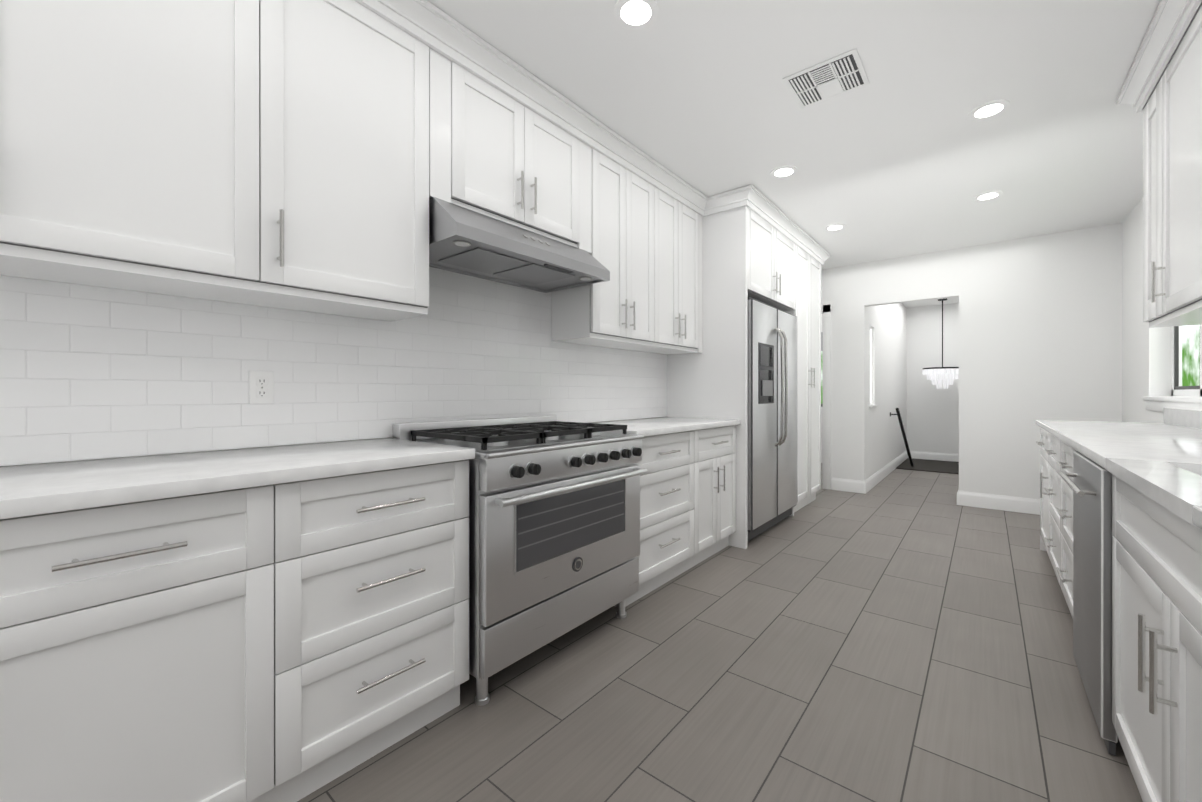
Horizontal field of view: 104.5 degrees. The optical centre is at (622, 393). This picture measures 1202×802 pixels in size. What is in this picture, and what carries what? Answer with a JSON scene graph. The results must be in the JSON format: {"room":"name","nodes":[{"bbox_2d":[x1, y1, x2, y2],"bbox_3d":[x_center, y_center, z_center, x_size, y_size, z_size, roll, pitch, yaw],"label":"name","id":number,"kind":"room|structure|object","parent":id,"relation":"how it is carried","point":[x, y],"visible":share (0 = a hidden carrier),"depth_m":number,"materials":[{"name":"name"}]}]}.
{"room":"kitchen","nodes":[
{"label":"kitchen","id":0,"kind":"room"},
{"bbox_2d":[0,417,657,466],"bbox_3d":[-0.524,-0.167,2.704,0.100,2.575,8.100,0,0,38],"label":"wall","id":1,"kind":"structure","parent":0,"point":[218,450],"depth_m":1.51,"materials":[{"name":"white paint"}]},
{"bbox_2d":[0,0,291,306],"bbox_3d":[-1.362,-0.838,1.278,0.323,1.060,0.632,0,0,38],"label":"upper cabinet","id":2,"kind":"object","parent":1,"relation":"attached to","point":[146,145],"depth_m":1.21,"materials":[{"name":"white wood"}]},
{"bbox_2d":[0,267,666,465],"bbox_3d":[-0.847,-0.295,2.206,0.006,0.968,3.918,0,0,38],"label":"backsplash","id":3,"kind":"structure","parent":1,"relation":"attached to","point":[87,372],"depth_m":1.68,"materials":[{"name":"tile"}]},
{"bbox_2d":[249,371,273,403],"bbox_3d":[-1.276,-0.021,1.646,0.008,0.116,0.072,0,0,38],"label":"outlet","id":4,"kind":"object","parent":3,"relation":"attached to","point":[261,387],"visible":1,"depth_m":1.64,"materials":[{"name":"white plastic"}]},
{"bbox_2d":[268,0,435,321],"bbox_3d":[-1.055,-0.839,1.670,0.323,1.060,0.596,0,0,38],"label":"upper cabinet","id":5,"kind":"object","parent":1,"relation":"attached to","point":[314,156],"depth_m":1.62,"materials":[{"name":"white wood"}]},
{"bbox_2d":[436,40,595,255],"bbox_3d":[-0.581,-1.069,2.276,0.323,0.600,0.944,0,0,38],"label":"upper cabinet","id":6,"kind":"object","parent":1,"relation":"attached to","point":[501,155],"depth_m":2.11,"materials":[{"name":"white wood"}]},
{"bbox_2d":[429,197,609,292],"bbox_3d":[-0.528,-0.675,2.209,0.486,0.182,0.888,0,0,38],"label":"range hood","id":7,"kind":"object","parent":6,"relation":"attached to","point":[465,241],"visible":0.96,"depth_m":2.06,"materials":[{"name":"silver metal"}]},
{"bbox_2d":[552,144,663,351],"bbox_3d":[-0.085,-0.840,2.909,0.323,1.060,0.664,0,0,38],"label":"upper cabinet","id":8,"kind":"object","parent":1,"relation":"attached to","point":[626,311],"depth_m":2.77,"materials":[{"name":"white wood"}]},
{"bbox_2d":[644,188,703,354],"bbox_3d":[0.269,-0.841,3.362,0.323,1.060,0.721,0,0,38],"label":"upper cabinet","id":9,"kind":"object","parent":1,"relation":"attached to","point":[683,222],"depth_m":3.32,"materials":[{"name":"white wood"}]},
{"bbox_2d":[297,463,1142,801],"bbox_3d":[1.438,1.139,3.392,4.545,0.040,11.800,0,0,38],"label":"floor","id":10,"kind":"structure","parent":0,"point":[899,635],"depth_m":1.76,"materials":[{"name":"tile"}]},
{"bbox_2d":[0,454,283,801],"bbox_3d":[-1.285,0.674,1.162,0.597,0.895,0.533,0,0,38],"label":"base cabinet","id":11,"kind":"object","parent":10,"relation":"on","point":[142,603],"depth_m":1.01,"materials":[{"name":"white wood"}]},
{"bbox_2d":[224,442,474,801],"bbox_3d":[-0.965,0.674,1.572,0.597,0.895,0.628,0,0,38],"label":"base cabinet","id":12,"kind":"object","parent":10,"relation":"on","point":[288,623],"depth_m":1.38,"materials":[{"name":"white wood"}]},
{"bbox_2d":[393,415,647,705],"bbox_3d":[-0.425,0.625,2.147,0.720,0.992,0.920,0,0,38],"label":"range","id":13,"kind":"object","parent":10,"relation":"on","point":[554,528],"visible":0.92,"depth_m":1.86,"materials":[{"name":"silver metal"}]},
{"bbox_2d":[603,421,703,606],"bbox_3d":[0.031,0.673,2.844,0.597,0.895,0.714,0,0,38],"label":"base cabinet","id":14,"kind":"object","parent":10,"relation":"on","point":[687,500],"depth_m":2.68,"materials":[{"name":"white wood"}]},
{"bbox_2d":[632,421,739,559],"bbox_3d":[0.406,0.672,3.322,0.597,0.895,0.621,0,0,38],"label":"base cabinet","id":15,"kind":"object","parent":10,"relation":"on","point":[719,436],"depth_m":3.16,"materials":[{"name":"white wood"}]},
{"bbox_2d":[667,206,820,548],"bbox_3d":[1.240,-0.127,4.301,0.705,2.490,1.950,0,0,38],"label":"cabinet","id":16,"kind":"object","parent":10,"relation":"on","point":[747,252],"visible":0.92,"depth_m":3.54,"materials":[{"name":"white wood"}]},
{"bbox_2d":[748,297,796,540],"bbox_3d":[1.030,0.205,3.965,0.734,1.827,1.036,0,0,38],"label":"fridge","id":17,"kind":"object","parent":10,"relation":"on","point":[772,415],"visible":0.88,"depth_m":3.66,"materials":[{"name":"grey metal"}]},
{"bbox_2d":[896,458,958,473],"bbox_3d":[4.870,1.109,7.074,1.050,0.012,1.330,0,0,38],"label":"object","id":18,"kind":"structure","parent":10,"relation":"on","point":[949,467],"depth_m":7.01,"materials":[{"name":"grey"}]},
{"bbox_2d":[1035,423,1186,444],"bbox_3d":[3.033,0.672,2.907,0.629,0.895,0.606,0,0,38],"label":"base cabinet","id":19,"kind":"object","parent":10,"relation":"on","point":[1114,426],"depth_m":2.67,"materials":[{"name":"white"}]},
{"bbox_2d":[1039,427,1201,560],"bbox_3d":[2.681,0.673,2.456,0.629,0.895,0.658,0,0,38],"label":"base cabinet","id":20,"kind":"object","parent":10,"relation":"on","point":[1045,432],"depth_m":2.78,"materials":[{"name":"white wood"}]},
{"bbox_2d":[1051,435,1201,602],"bbox_3d":[2.293,0.674,1.960,0.629,0.895,0.601,0,0,38],"label":"base cabinet","id":21,"kind":"object","parent":10,"relation":"on","point":[1058,442],"depth_m":2.30,"materials":[{"name":"white wood"}]},
{"bbox_2d":[1067,443,1201,717],"bbox_3d":[1.904,0.674,1.463,0.629,0.895,0.662,0,0,38],"label":"base cabinet","id":22,"kind":"object","parent":10,"relation":"on","point":[1081,458],"depth_m":1.66,"materials":[{"name":"white"}]},
{"bbox_2d":[1095,459,1201,801],"bbox_3d":[1.366,0.675,0.776,0.629,0.895,1.209,0,0,38],"label":"base cabinet","id":23,"kind":"object","parent":10,"relation":"on","point":[1121,523],"depth_m":1.09,"materials":[{"name":"white wood"}]},
{"bbox_2d":[427,0,1201,307],"bbox_3d":[1.438,-1.466,3.389,4.545,0.020,11.800,0,0,38],"label":"ceiling","id":24,"kind":"structure","parent":0,"point":[901,154],"depth_m":2.33,"materials":[{"name":"white paint"}]},
{"bbox_2d":[614,0,657,29],"bbox_3d":[0.053,-1.450,1.769,0.170,0.006,0.170,0,0,38],"label":"recessed light","id":25,"kind":"object","parent":24,"relation":"in","point":[635,14],"visible":1,"depth_m":1.77,"materials":[{"name":"white plastic"}]},
{"bbox_2d":[770,165,797,177],"bbox_3d":[1.061,-1.451,3.049,0.170,0.006,0.170,0,0,38],"label":"recessed light","id":26,"kind":"object","parent":24,"relation":"in","point":[786,171],"visible":1,"depth_m":3.04,"materials":[{"name":"white plastic"}]},
{"bbox_2d":[783,48,868,107],"bbox_3d":[0.949,-1.448,2.159,0.310,0.011,0.280,0,0,38],"label":"ceiling vent","id":27,"kind":"object","parent":24,"relation":"in","point":[845,72],"visible":1,"depth_m":2.14,"materials":[{"name":"white metal"}]},
{"bbox_2d":[824,224,845,230],"bbox_3d":[1.864,-1.452,4.072,0.170,0.006,0.170,0,0,38],"label":"recessed light","id":28,"kind":"object","parent":24,"relation":"in","point":[833,227],"visible":0.98,"depth_m":4.07,"materials":[{"name":"white plastic"}]},
{"bbox_2d":[922,298,958,388],"bbox_3d":[4.949,-0.766,7.182,0.524,1.383,0.524,0,0,38],"label":"chandelier","id":29,"kind":"object","parent":24,"relation":"hanging from","point":[936,376],"visible":0.83,"depth_m":7.09,"materials":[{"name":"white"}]},
{"bbox_2d":[974,191,1002,200],"bbox_3d":[2.693,-1.452,3.423,0.170,0.006,0.170,0,0,38],"label":"recessed light","id":30,"kind":"object","parent":24,"relation":"in","point":[987,195],"visible":1,"depth_m":3.41,"materials":[{"name":"white plastic"}]},
{"bbox_2d":[968,99,1009,119],"bbox_3d":[1.880,-1.450,2.383,0.170,0.006,0.170,0,0,38],"label":"recessed light","id":31,"kind":"object","parent":24,"relation":"in","point":[991,108],"visible":1,"depth_m":2.37,"materials":[{"name":"white plastic"}]},
{"bbox_2d":[821,315,822,462],"bbox_3d":[3.188,-0.173,7.545,1.940,2.575,0.100,0,0,38],"label":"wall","id":32,"kind":"structure","parent":0,"point":[821,407],"depth_m":7.46,"materials":[{"name":"white paint"}]},
{"bbox_2d":[821,332,822,406],"bbox_3d":[3.195,-0.385,7.537,1.300,1.200,0.045,0,0,38],"label":"nook window","id":33,"kind":"structure","parent":32,"relation":"in","point":[821,350],"depth_m":7.49,"materials":[{"name":"grey"}]},
{"bbox_2d":[866,303,906,478],"bbox_3d":[3.776,-0.172,6.641,0.100,2.575,3.400,0,0,38],"label":"wall","id":34,"kind":"structure","parent":0,"point":[885,444],"depth_m":6.29,"materials":[{"name":"white paint"}]},
{"bbox_2d":[870,327,871,404],"bbox_3d":[2.942,-0.333,5.591,0.070,0.940,0.280,0,0,38],"label":"window","id":35,"kind":"structure","parent":34,"relation":"in","point":[870,365],"depth_m":5.66,"materials":[{"name":"white plastic"}]},
{"bbox_2d":[863,450,907,493],"bbox_3d":[3.786,1.046,6.560,0.016,0.140,3.516,0,0,38],"label":"baseboard","id":36,"kind":"structure","parent":34,"relation":"attached to","point":[873,480],"depth_m":6.03,"materials":[{"name":"white wood"}]},
{"bbox_2d":[890,408,913,466],"bbox_3d":[4.032,0.644,6.703,0.227,0.889,0.697,0,0,38],"label":"handrail","id":37,"kind":"object","parent":34,"relation":"attached to","point":[904,436],"visible":1,"depth_m":6.65,"materials":[{"name":"black metal"}]},
{"bbox_2d":[906,303,958,453],"bbox_3d":[5.323,-0.173,7.652,1.290,2.575,0.100,0,0,38],"label":"wall","id":38,"kind":"structure","parent":0,"point":[932,418],"depth_m":7.73,"materials":[{"name":"white paint"}]},
{"bbox_2d":[910,451,958,461],"bbox_3d":[5.296,1.045,7.601,1.070,0.140,0.016,0,0,38],"label":"baseboard","id":39,"kind":"structure","parent":38,"relation":"attached to","point":[954,457],"depth_m":7.68,"materials":[{"name":"white"}]},
{"bbox_2d":[821,223,1121,498],"bbox_3d":[3.160,-0.170,4.900,3.195,2.575,0.100,0,0,38],"label":"wall","id":40,"kind":"structure","parent":0,"point":[1040,327],"depth_m":4.43,"materials":[{"name":"white paint"}]},
{"bbox_2d":[821,304,830,488],"bbox_3d":[2.165,0.042,5.605,0.660,2.150,0.018,0,0,38],"label":"door frame","id":41,"kind":"structure","parent":40,"relation":"attached to","point":[826,441],"depth_m":5.42,"materials":[{"name":"white wood"}]},
{"bbox_2d":[832,478,862,492],"bbox_3d":[2.563,1.047,5.296,0.330,0.140,0.016,0,0,38],"label":"baseboard","id":42,"kind":"structure","parent":40,"relation":"attached to","point":[848,485],"depth_m":5.29,"materials":[{"name":"white wood"}]},
{"bbox_2d":[957,489,1039,514],"bbox_3d":[3.798,1.048,4.335,1.101,0.140,0.026,0,0,38],"label":"baseboard","id":43,"kind":"structure","parent":40,"relation":"attached to","point":[1006,503],"depth_m":4.46,"materials":[{"name":"white"}]},
{"bbox_2d":[1122,198,1201,422],"bbox_3d":[1.862,-0.165,0.773,0.150,2.575,8.000,0,0,38],"label":"wall","id":44,"kind":"structure","parent":0,"point":[1146,360],"depth_m":3.54,"materials":[{"name":"white paint"}]},
{"bbox_2d":[1136,72,1201,327],"bbox_3d":[2.487,-0.839,1.961,0.327,1.060,0.361,0,0,38],"label":"upper cabinet","id":45,"kind":"object","parent":44,"relation":"attached to","point":[1147,104],"depth_m":2.13,"materials":[{"name":"white wood"}]},
{"bbox_2d":[1142,325,1201,411],"bbox_3d":[3.444,-0.440,2.817,0.170,1.120,1.250,0,0,38],"label":"window","id":46,"kind":"structure","parent":44,"relation":"in","point":[1178,388],"depth_m":3.11,"materials":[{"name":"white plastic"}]},
{"bbox_2d":[1156,0,1201,323],"bbox_3d":[2.148,-0.838,1.528,0.327,1.060,0.861,0,0,38],"label":"upper cabinet","id":47,"kind":"object","parent":44,"relation":"attached to","point":[1169,104],"depth_m":1.80,"materials":[{"name":"white wood"}]},
{"label":"outside","id":48,"kind":"structure","parent":0,"visible":0},
{"bbox_2d":[821,351,822,403],"bbox_3d":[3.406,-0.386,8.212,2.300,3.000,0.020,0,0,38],"label":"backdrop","id":49,"kind":"structure","parent":48,"point":[821,377],"depth_m":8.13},
{"bbox_2d":[1182,325,1199,385],"bbox_3d":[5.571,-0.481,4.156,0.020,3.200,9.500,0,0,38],"label":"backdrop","id":50,"kind":"structure","parent":48,"point":[1190,355],"depth_m":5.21,"materials":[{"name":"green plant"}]}
]}

